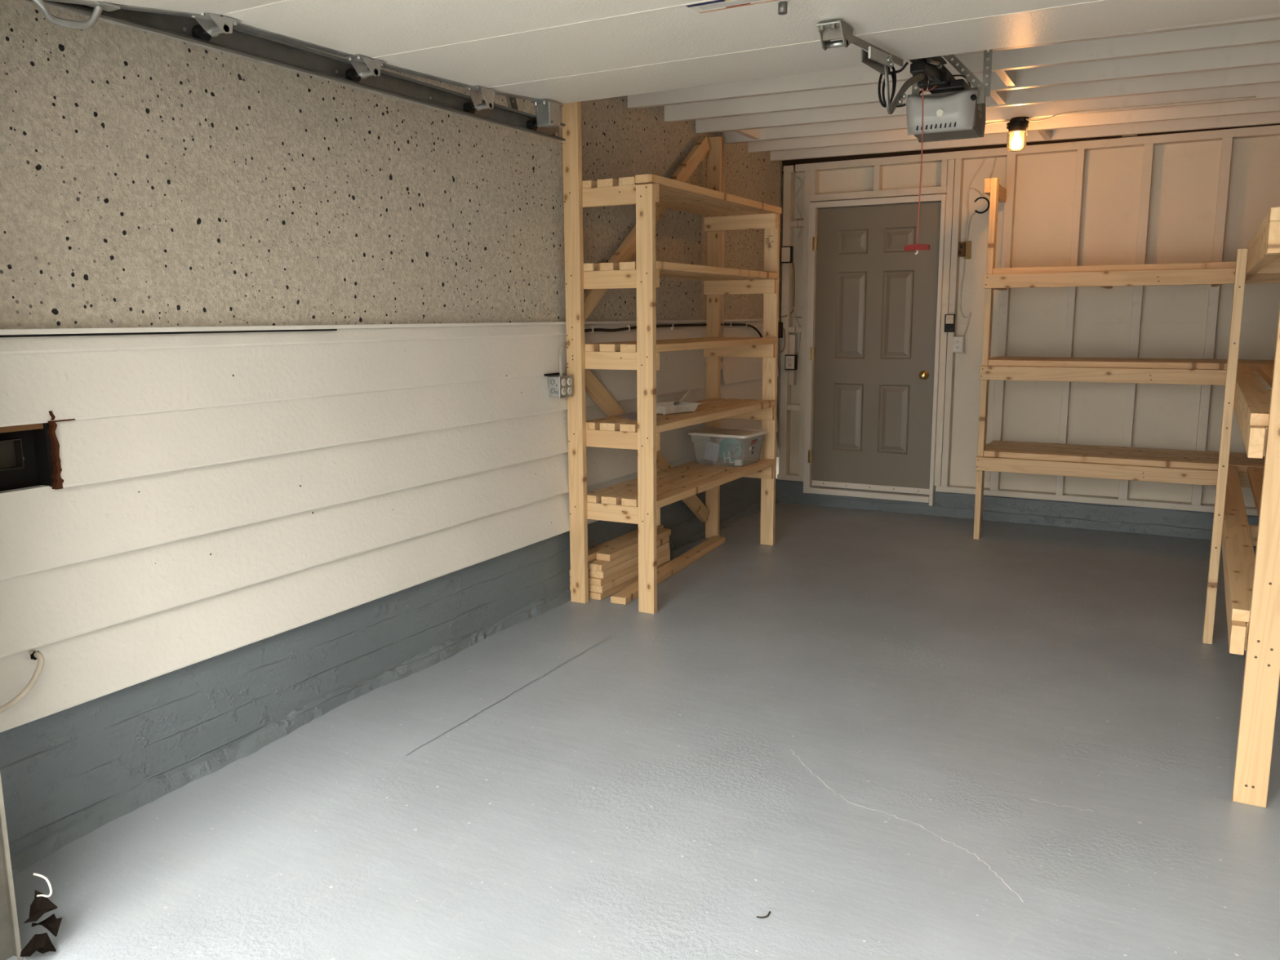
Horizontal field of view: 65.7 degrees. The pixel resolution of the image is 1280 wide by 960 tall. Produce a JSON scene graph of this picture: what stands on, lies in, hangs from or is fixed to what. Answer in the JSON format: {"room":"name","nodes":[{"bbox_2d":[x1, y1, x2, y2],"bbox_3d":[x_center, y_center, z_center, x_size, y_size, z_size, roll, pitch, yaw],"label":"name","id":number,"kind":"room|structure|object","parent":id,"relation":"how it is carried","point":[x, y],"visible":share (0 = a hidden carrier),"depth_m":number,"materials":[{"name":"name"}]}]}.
{"room":"garage","nodes":[
{"label":"garage","id":0,"kind":"room"},
{"bbox_2d":[0,0,783,732],"bbox_3d":[-0.458,-0.933,5.063,0.196,2.418,6.580,5,11,28],"label":"wall","id":1,"kind":"structure","parent":0,"point":[179,500],"depth_m":3.44,"materials":[{"name":"paint"}]},
{"bbox_2d":[0,438,24,471],"bbox_3d":[-1.743,-0.070,2.723,0.036,0.080,0.115,5,11,28],"label":"junction box","id":2,"kind":"object","parent":1,"relation":"attached to","point":[11,457],"visible":1,"depth_m":2.75,"materials":[{"name":"metal"}]},
{"bbox_2d":[0,649,44,713],"bbox_3d":[-1.738,0.563,2.687,0.097,0.138,0.243,5,11,28],"label":"cable","id":3,"kind":"object","parent":1,"relation":"attached to","point":[38,655],"visible":0.98,"depth_m":2.72,"materials":[{"name":"white plastic"}]},
{"bbox_2d":[0,470,777,875],"bbox_3d":[-0.480,0.482,5.244,0.192,0.458,6.460,5,11,28],"label":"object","id":4,"kind":"structure","parent":1,"relation":"attached to","point":[71,772],"depth_m":3.51,"materials":[{"name":"grey paint"}]},
{"bbox_2d":[0,318,779,334],"bbox_3d":[-0.451,-0.785,4.969,0.050,0.015,6.380,5,11,28],"label":"trim","id":5,"kind":"structure","parent":1,"relation":"attached to","point":[112,330],"depth_m":3.48,"materials":[{"name":"white paint"}]},
{"bbox_2d":[544,372,573,398],"bbox_3d":[-0.406,-0.475,4.980,0.077,0.121,0.152,5,11,28],"label":"outlet box","id":6,"kind":"object","parent":1,"relation":"attached to","point":[562,386],"visible":0.99,"depth_m":4.95,"materials":[{"name":"metal"}]},
{"bbox_2d":[558,341,567,376],"bbox_3d":[-0.392,-0.614,5.019,0.025,0.171,0.089,2,10,14],"label":"cable","id":7,"kind":"object","parent":6,"relation":"attached to","point":[560,352],"visible":0.98,"depth_m":4.99,"materials":[{"name":"white plastic"}]},
{"bbox_2d":[561,378,565,386],"bbox_3d":[-0.380,-0.488,4.950,0.006,0.036,0.037,5,11,28],"label":"receptacle","id":8,"kind":"object","parent":6,"relation":"attached to","point":[563,380],"depth_m":4.94,"materials":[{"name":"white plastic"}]},
{"bbox_2d":[561,387,566,395],"bbox_3d":[-0.380,-0.443,4.958,0.006,0.036,0.037,5,11,28],"label":"receptacle","id":9,"kind":"object","parent":6,"relation":"attached to","point":[563,389],"depth_m":4.95,"materials":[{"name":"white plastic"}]},
{"bbox_2d":[567,377,571,385],"bbox_3d":[-0.355,-0.496,4.997,0.006,0.036,0.037,5,11,28],"label":"receptacle","id":10,"kind":"object","parent":6,"relation":"attached to","point":[569,380],"depth_m":4.99,"materials":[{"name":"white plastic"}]},
{"bbox_2d":[567,386,572,394],"bbox_3d":[-0.354,-0.451,5.005,0.006,0.036,0.037,5,11,28],"label":"receptacle","id":11,"kind":"object","parent":6,"relation":"attached to","point":[569,388],"depth_m":5.00,"materials":[{"name":"white plastic"}]},
{"bbox_2d":[584,322,762,337],"bbox_3d":[0.290,-0.896,6.262,0.020,0.180,2.712,5,11,28],"label":"cable","id":12,"kind":"object","parent":1,"relation":"attached to","point":[628,327],"visible":0.72,"depth_m":6.07,"materials":[{"name":"black plastic"}]},
{"bbox_2d":[777,322,782,337],"bbox_3d":[1.098,-1.173,7.760,0.028,0.120,0.049,5,11,28],"label":"box","id":13,"kind":"object","parent":1,"relation":"attached to","point":[780,324],"visible":0.84,"depth_m":7.74,"materials":[{"name":"black plastic"}]},
{"bbox_2d":[781,262,795,317],"bbox_3d":[1.164,-1.482,7.738,0.127,0.417,0.041,-5,10,-27],"label":"cable","id":14,"kind":"object","parent":1,"relation":"attached to","point":[793,263],"visible":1,"depth_m":7.76,"materials":[{"name":"white plastic"}]},
{"bbox_2d":[6,502,1279,959],"bbox_3d":[1.186,0.792,4.463,3.900,0.057,6.600,5,11,28],"label":"floor","id":15,"kind":"structure","parent":0,"point":[882,735],"depth_m":3.16,"materials":[{"name":"grey paint"}]},
{"bbox_2d":[20,933,56,956],"bbox_3d":[-1.462,1.137,2.407,0.066,0.042,0.065,3,10,21],"label":"dry leaf","id":16,"kind":"object","parent":15,"relation":"on","point":[41,943],"visible":1,"depth_m":2.42,"materials":[{"name":"brown plant"}]},
{"bbox_2d":[31,913,62,937],"bbox_3d":[-1.458,1.089,2.429,0.070,0.042,0.062,-3,10,-16],"label":"dry leaf","id":17,"kind":"object","parent":16,"relation":"on","point":[51,923],"visible":1,"depth_m":2.43,"materials":[{"name":"brown plant"}]},
{"bbox_2d":[23,889,57,923],"bbox_3d":[-1.465,1.049,2.425,0.070,0.072,0.074,-5,10,-26],"label":"dry leaf","id":18,"kind":"object","parent":17,"relation":"on","point":[40,905],"visible":1,"depth_m":2.43,"materials":[{"name":"brown plant"}]},
{"bbox_2d":[32,872,52,897],"bbox_3d":[-1.459,0.997,2.423,0.071,0.069,0.006,5,11,28],"label":"wire loop","id":19,"kind":"object","parent":18,"relation":"on","point":[46,878],"visible":1,"depth_m":2.41,"materials":[{"name":"white plastic"}]},
{"bbox_2d":[0,0,566,959],"bbox_3d":[-0.957,-0.337,3.284,0.068,2.681,2.596,5,11,28],"label":"door track","id":20,"kind":"object","parent":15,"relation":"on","point":[242,43],"visible":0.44,"depth_m":2.89,"materials":[{"name":"metal"}]},
{"bbox_2d":[31,0,1279,130],"bbox_3d":[0.281,-1.227,2.533,2.754,0.237,2.266,5,11,28],"label":"door","id":21,"kind":"structure","parent":20,"relation":"attached to","point":[550,54],"depth_m":2.90,"materials":[{"name":"white metal"}]},
{"bbox_2d":[684,0,777,13],"bbox_3d":[0.245,-1.250,2.595,0.240,0.005,0.094,5,11,28],"label":"warning label","id":22,"kind":"object","parent":21,"relation":"attached to","point":[715,5],"visible":1,"depth_m":2.61,"materials":[{"name":"grey paper"}]},
{"bbox_2d":[697,0,740,7],"bbox_3d":[0.239,-1.247,2.584,0.190,0.001,0.004,5,11,28],"label":"print","id":23,"kind":"object","parent":22,"relation":"on","point":[728,2],"depth_m":2.60},
{"bbox_2d":[699,0,746,8],"bbox_3d":[0.243,-1.249,2.592,0.190,0.001,0.004,5,11,28],"label":"print","id":24,"kind":"object","parent":22,"relation":"on","point":[732,2],"depth_m":2.61},
{"bbox_2d":[701,0,752,8],"bbox_3d":[0.247,-1.250,2.600,0.190,0.001,0.004,5,11,28],"label":"print","id":25,"kind":"object","parent":22,"relation":"on","point":[740,2],"depth_m":2.61},
{"bbox_2d":[702,0,759,9],"bbox_3d":[0.252,-1.252,2.607,0.190,0.001,0.004,5,11,28],"label":"print","id":26,"kind":"object","parent":22,"relation":"on","point":[746,2],"depth_m":2.61},
{"bbox_2d":[726,3,751,7],"bbox_3d":[0.260,-1.255,2.622,0.070,0.001,0.007,5,11,28],"label":"print","id":27,"kind":"object","parent":22,"relation":"on","point":[735,5],"depth_m":2.62},
{"bbox_2d":[588,561,668,599],"bbox_3d":[-0.057,0.561,5.645,0.087,0.038,0.805,5,11,28],"label":"board","id":28,"kind":"object","parent":15,"relation":"on","point":[592,595],"visible":0.39,"depth_m":5.39,"materials":[{"name":"brown wood"}]},
{"bbox_2d":[588,554,670,592],"bbox_3d":[-0.048,0.523,5.644,0.087,0.038,0.811,5,11,28],"label":"board","id":29,"kind":"object","parent":28,"relation":"on","point":[607,586],"visible":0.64,"depth_m":5.44,"materials":[{"name":"brown wood"}]},
{"bbox_2d":[588,547,670,586],"bbox_3d":[-0.050,0.484,5.644,0.087,0.038,0.826,5,11,28],"label":"board","id":30,"kind":"object","parent":29,"relation":"on","point":[592,580],"visible":0.52,"depth_m":5.42,"materials":[{"name":"brown wood"}]},
{"bbox_2d":[589,542,669,578],"bbox_3d":[-0.046,0.447,5.630,0.087,0.038,0.787,5,11,28],"label":"board","id":31,"kind":"object","parent":30,"relation":"on","point":[633,561],"visible":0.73,"depth_m":5.43,"materials":[{"name":"brown wood"}]},
{"bbox_2d":[587,535,669,571],"bbox_3d":[-0.052,0.408,5.631,0.087,0.038,0.805,5,11,28],"label":"board","id":32,"kind":"object","parent":31,"relation":"on","point":[596,565],"visible":0.59,"depth_m":5.37,"materials":[{"name":"brown wood"}]},
{"bbox_2d":[596,528,671,560],"bbox_3d":[-0.025,0.363,5.664,0.087,0.038,0.733,5,11,28],"label":"board","id":33,"kind":"object","parent":32,"relation":"on","point":[615,552],"visible":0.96,"depth_m":5.50,"materials":[{"name":"brown wood"}]},
{"bbox_2d":[610,536,724,604],"bbox_3d":[0.207,0.514,5.922,0.089,0.038,1.580,4,10,24],"label":"board","id":34,"kind":"object","parent":15,"relation":"on","point":[630,593],"visible":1,"depth_m":5.88,"materials":[{"name":"brown wood"}]},
{"bbox_2d":[561,101,782,613],"bbox_3d":[0.258,-0.754,5.694,0.498,2.615,1.751,5,11,28],"label":"shelving unit","id":35,"kind":"object","parent":15,"relation":"on","point":[658,484],"visible":0.92,"depth_m":5.17,"materials":[{"name":"brown wood"}]},
{"bbox_2d":[617,412,662,420],"bbox_3d":[-0.011,-0.336,5.275,0.128,0.013,0.435,-4,10,-23],"label":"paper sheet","id":36,"kind":"object","parent":35,"relation":"on","point":[632,415],"visible":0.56,"depth_m":5.34,"materials":[{"name":"white paper"}]},
{"bbox_2d":[656,390,701,414],"bbox_3d":[0.208,-0.440,5.603,0.414,0.110,0.231,-9,12,-41],"label":"paint tray","id":37,"kind":"object","parent":35,"relation":"on","point":[662,407],"depth_m":5.53,"materials":[{"name":"white plastic"}]},
{"bbox_2d":[688,426,767,466],"bbox_3d":[0.555,-0.209,6.267,0.412,0.199,0.332,6,11,32],"label":"storage bin","id":38,"kind":"object","parent":35,"relation":"on","point":[700,437],"visible":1,"depth_m":6.28,"materials":[{"name":"plastic"}]},
{"bbox_2d":[703,440,719,462],"bbox_3d":[0.454,-0.180,6.252,0.111,0.134,0.025,5,11,28],"label":"folded paper","id":39,"kind":"object","parent":38,"relation":"in","point":[712,449],"visible":1,"depth_m":6.25,"materials":[{"name":"white paper"}]},
{"bbox_2d":[722,451,734,462],"bbox_3d":[0.550,-0.142,6.161,0.072,0.074,0.015,4,10,25],"label":"clip","id":40,"kind":"object","parent":38,"relation":"in","point":[729,457],"visible":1,"depth_m":6.16,"materials":[{"name":"white plastic"}]},
{"bbox_2d":[718,437,742,462],"bbox_3d":[0.566,-0.190,6.221,0.155,0.156,0.032,3,10,21],"label":"disc","id":41,"kind":"object","parent":38,"relation":"in","point":[724,442],"visible":0.83,"depth_m":6.21,"materials":[{"name":"plastic"}]},
{"bbox_2d":[726,444,740,459],"bbox_3d":[0.588,-0.173,6.165,0.100,0.109,0.024,4,10,24],"label":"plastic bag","id":42,"kind":"object","parent":38,"relation":"in","point":[731,452],"visible":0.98,"depth_m":6.17,"materials":[{"name":"teal plastic"}]},
{"bbox_2d":[734,458,742,466],"bbox_3d":[0.611,-0.108,6.130,0.044,0.036,0.036,4,10,22],"label":"box","id":43,"kind":"object","parent":38,"relation":"in","point":[737,462],"visible":1,"depth_m":6.11,"materials":[{"name":"white plastic"}]},
{"bbox_2d":[756,911,770,918],"bbox_3d":[0.317,1.105,2.515,0.044,0.005,0.016,-6,11,-29],"label":"twig","id":44,"kind":"object","parent":15,"relation":"on","point":[767,915],"visible":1,"depth_m":2.51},
{"bbox_2d":[973,177,1279,539],"bbox_3d":[3.211,-0.737,6.304,1.968,2.345,0.689,5,11,28],"label":"shelving unit","id":45,"kind":"object","parent":15,"relation":"on","point":[1097,460],"visible":1,"depth_m":6.21,"materials":[{"name":"brown wood"}]},
{"bbox_2d":[1202,206,1279,807],"bbox_3d":[2.839,-0.112,4.256,0.606,1.783,3.377,5,11,29],"label":"shelving unit","id":46,"kind":"object","parent":15,"relation":"on","point":[1251,582],"visible":1,"depth_m":3.02,"materials":[{"name":"brown wood"}]},
{"bbox_3d":[-0.116,0.549,5.724,0.089,0.038,0.940,5,11,28],"label":"board","id":47,"kind":"object","parent":15,"relation":"on","visible":0},
{"bbox_3d":[-0.116,0.511,5.718,0.089,0.038,0.940,5,11,28],"label":"board","id":48,"kind":"object","parent":47,"relation":"on","visible":0},
{"bbox_3d":[-0.116,0.473,5.712,0.089,0.038,0.940,5,11,28],"label":"board","id":49,"kind":"object","parent":48,"relation":"on","visible":0},
{"bbox_3d":[-0.117,0.435,5.706,0.089,0.038,0.940,5,11,28],"label":"board","id":50,"kind":"object","parent":49,"relation":"on","visible":0},
{"bbox_3d":[-0.110,0.395,5.712,0.089,0.038,0.910,5,11,28],"label":"board","id":51,"kind":"object","parent":50,"relation":"on","visible":0},
{"bbox_2d":[587,524,663,562],"bbox_3d":[-0.110,0.357,5.706,0.089,0.038,0.910,5,11,28],"label":"board","id":52,"kind":"object","parent":51,"relation":"on","point":[592,552],"visible":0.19,"depth_m":5.59,"materials":[{"name":"brown wood"}]},
{"bbox_2d":[627,13,1279,166],"bbox_3d":[1.139,-1.915,3.964,3.900,0.204,6.720,5,11,28],"label":"ceiling","id":53,"kind":"structure","parent":0,"point":[833,115],"depth_m":5.45,"materials":[{"name":"white paint"}]},
{"bbox_2d":[816,19,992,142],"bbox_3d":[0.488,-1.396,2.826,0.488,0.500,3.375,5,11,28],"label":"garage door opener","id":54,"kind":"object","parent":53,"relation":"hanging from","point":[953,109],"visible":0.93,"depth_m":4.02,"materials":[{"name":"grey plastic"}]},
{"bbox_2d":[903,85,937,254],"bbox_3d":[1.108,-1.204,3.867,0.093,0.629,0.166,-1,9,-3],"label":"pull cord","id":55,"kind":"object","parent":54,"relation":"hanging from","point":[917,246],"visible":1,"depth_m":3.94,"materials":[{"name":"red plastic"}]},
{"bbox_2d":[985,120,1009,124],"bbox_3d":[2.083,-2.131,5.908,0.252,0.024,0.014,4,10,26],"label":"cable","id":56,"kind":"object","parent":53,"relation":"attached to","point":[1006,120],"visible":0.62,"depth_m":5.88,"materials":[{"name":"white plastic"}]},
{"bbox_2d":[1006,116,1029,151],"bbox_3d":[2.234,-2.046,5.872,0.126,0.183,0.124,5,11,28],"label":"light","id":57,"kind":"object","parent":53,"relation":"attached to","point":[1016,126],"visible":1,"depth_m":5.85,"materials":[{"name":"white glass"}]},
{"bbox_2d":[1006,131,1026,151],"bbox_3d":[2.234,-2.013,5.878,0.108,0.117,0.108,5,11,28],"label":"glass jar","id":58,"kind":"object","parent":57,"relation":"on","point":[1016,143],"depth_m":5.87,"materials":[{"name":"clear glass"}]},
{"bbox_2d":[1026,96,1255,121],"bbox_3d":[2.778,-2.077,5.559,1.152,0.038,0.018,4,10,26],"label":"cable","id":59,"kind":"object","parent":53,"relation":"attached to","point":[1246,96],"visible":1,"depth_m":5.54,"materials":[{"name":"plastic"}]},
{"bbox_2d":[776,124,1279,515],"bbox_3d":[2.700,-1.174,6.996,3.900,2.610,0.152,5,11,28],"label":"wall","id":60,"kind":"structure","parent":0,"point":[1197,197],"depth_m":6.81,"materials":[{"name":"beige paint"}]},
{"bbox_2d":[779,327,785,352],"bbox_3d":[1.119,-1.100,7.777,0.047,0.199,0.010,5,11,28],"label":"cable","id":61,"kind":"object","parent":60,"relation":"attached to","point":[782,327],"visible":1,"depth_m":7.77,"materials":[{"name":"white plastic"}]},
{"bbox_2d":[780,245,793,262],"bbox_3d":[1.133,-1.738,7.647,0.084,0.125,0.049,5,11,28],"label":"junction box","id":62,"kind":"object","parent":60,"relation":"attached to","point":[786,251],"visible":1,"depth_m":7.62,"materials":[{"name":"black plastic"}]},
{"bbox_2d":[784,354,797,369],"bbox_3d":[1.181,-0.921,7.754,0.086,0.117,0.057,5,11,28],"label":"outlet","id":63,"kind":"object","parent":60,"relation":"attached to","point":[791,360],"visible":1,"depth_m":7.73,"materials":[{"name":"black plastic"}]},
{"bbox_2d":[793,306,800,354],"bbox_3d":[1.236,-1.177,7.807,0.070,0.371,0.010,5,11,28],"label":"cable","id":64,"kind":"object","parent":60,"relation":"attached to","point":[793,307],"visible":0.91,"depth_m":7.79,"materials":[{"name":"white plastic"}]},
{"bbox_2d":[793,174,802,232],"bbox_3d":[1.210,-2.088,7.668,0.087,0.536,0.012,5,11,28],"label":"cable","id":65,"kind":"object","parent":60,"relation":"attached to","point":[797,177],"visible":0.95,"depth_m":7.63,"materials":[{"name":"white plastic"}]},
{"bbox_2d":[796,205,801,239],"bbox_3d":[1.228,-1.995,7.673,0.045,0.254,0.010,5,11,28],"label":"cable","id":66,"kind":"object","parent":60,"relation":"attached to","point":[797,206],"visible":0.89,"depth_m":7.66,"materials":[{"name":"white plastic"}]},
{"bbox_2d":[803,194,946,506],"bbox_3d":[1.752,-0.960,7.485,1.007,2.250,0.148,5,11,28],"label":"door","id":67,"kind":"structure","parent":60,"relation":"in","point":[874,309],"depth_m":7.47,"materials":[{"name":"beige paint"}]},
{"bbox_2d":[944,314,955,332],"bbox_3d":[2.236,-1.132,7.157,0.072,0.128,0.026,5,11,28],"label":"wall control","id":68,"kind":"object","parent":60,"relation":"attached to","point":[949,319],"visible":1,"depth_m":7.15,"materials":[{"name":"black plastic"}]},
{"bbox_2d":[952,336,964,352],"bbox_3d":[2.301,-0.979,7.167,0.069,0.115,0.052,5,11,28],"label":"outlet","id":69,"kind":"object","parent":60,"relation":"attached to","point":[958,341],"visible":1,"depth_m":7.15,"materials":[{"name":"white plastic"}]},
{"bbox_2d":[958,240,971,258],"bbox_3d":[2.321,-1.645,7.089,0.078,0.125,0.082,5,11,28],"label":"switch box","id":70,"kind":"object","parent":60,"relation":"attached to","point":[964,248],"visible":1,"depth_m":7.10,"materials":[{"name":"beige plastic"}]},
{"bbox_2d":[960,258,971,336],"bbox_3d":[2.356,-1.324,7.167,0.085,0.566,0.012,5,11,28],"label":"cable","id":71,"kind":"object","parent":60,"relation":"attached to","point":[964,260],"visible":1,"depth_m":7.18,"materials":[{"name":"white plastic"}]},
{"bbox_2d":[966,212,975,241],"bbox_3d":[2.363,-1.804,7.083,0.053,0.209,0.010,5,11,28],"label":"cable","id":72,"kind":"object","parent":60,"relation":"attached to","point":[974,212],"visible":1,"depth_m":7.08,"materials":[{"name":"white plastic"}]},
{"bbox_2d":[963,158,986,242],"bbox_3d":[2.380,-1.986,7.043,0.136,0.581,0.012,5,11,28],"label":"cable","id":73,"kind":"object","parent":60,"relation":"attached to","point":[984,161],"visible":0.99,"depth_m":7.06,"materials":[{"name":"white plastic"}]},
{"bbox_2d":[969,186,982,196],"bbox_3d":[2.382,-2.041,7.033,0.099,0.077,0.010,5,11,28],"label":"cable","id":74,"kind":"object","parent":60,"relation":"attached to","point":[977,190],"visible":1,"depth_m":7.02,"materials":[{"name":"white plastic"}]},
{"bbox_2d":[974,196,989,213],"bbox_3d":[2.423,-1.947,7.026,0.108,0.116,0.012,5,11,28],"label":"hook","id":75,"kind":"object","parent":60,"relation":"attached to","point":[980,197],"visible":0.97,"depth_m":7.02,"materials":[{"name":"black plastic"}]},
{"bbox_2d":[982,157,996,197],"bbox_3d":[2.456,-2.131,6.977,0.092,0.271,0.012,5,11,28],"label":"cable","id":76,"kind":"object","parent":60,"relation":"attached to","point":[995,158],"visible":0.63,"depth_m":6.96,"materials":[{"name":"white plastic"}]},
{"bbox_2d":[775,477,1258,539],"bbox_3d":[2.722,0.213,7.247,3.900,0.210,0.140,5,11,28],"label":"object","id":77,"kind":"structure","parent":60,"relation":"attached to","point":[1121,518],"depth_m":7.09,"materials":[{"name":"grey paint"}]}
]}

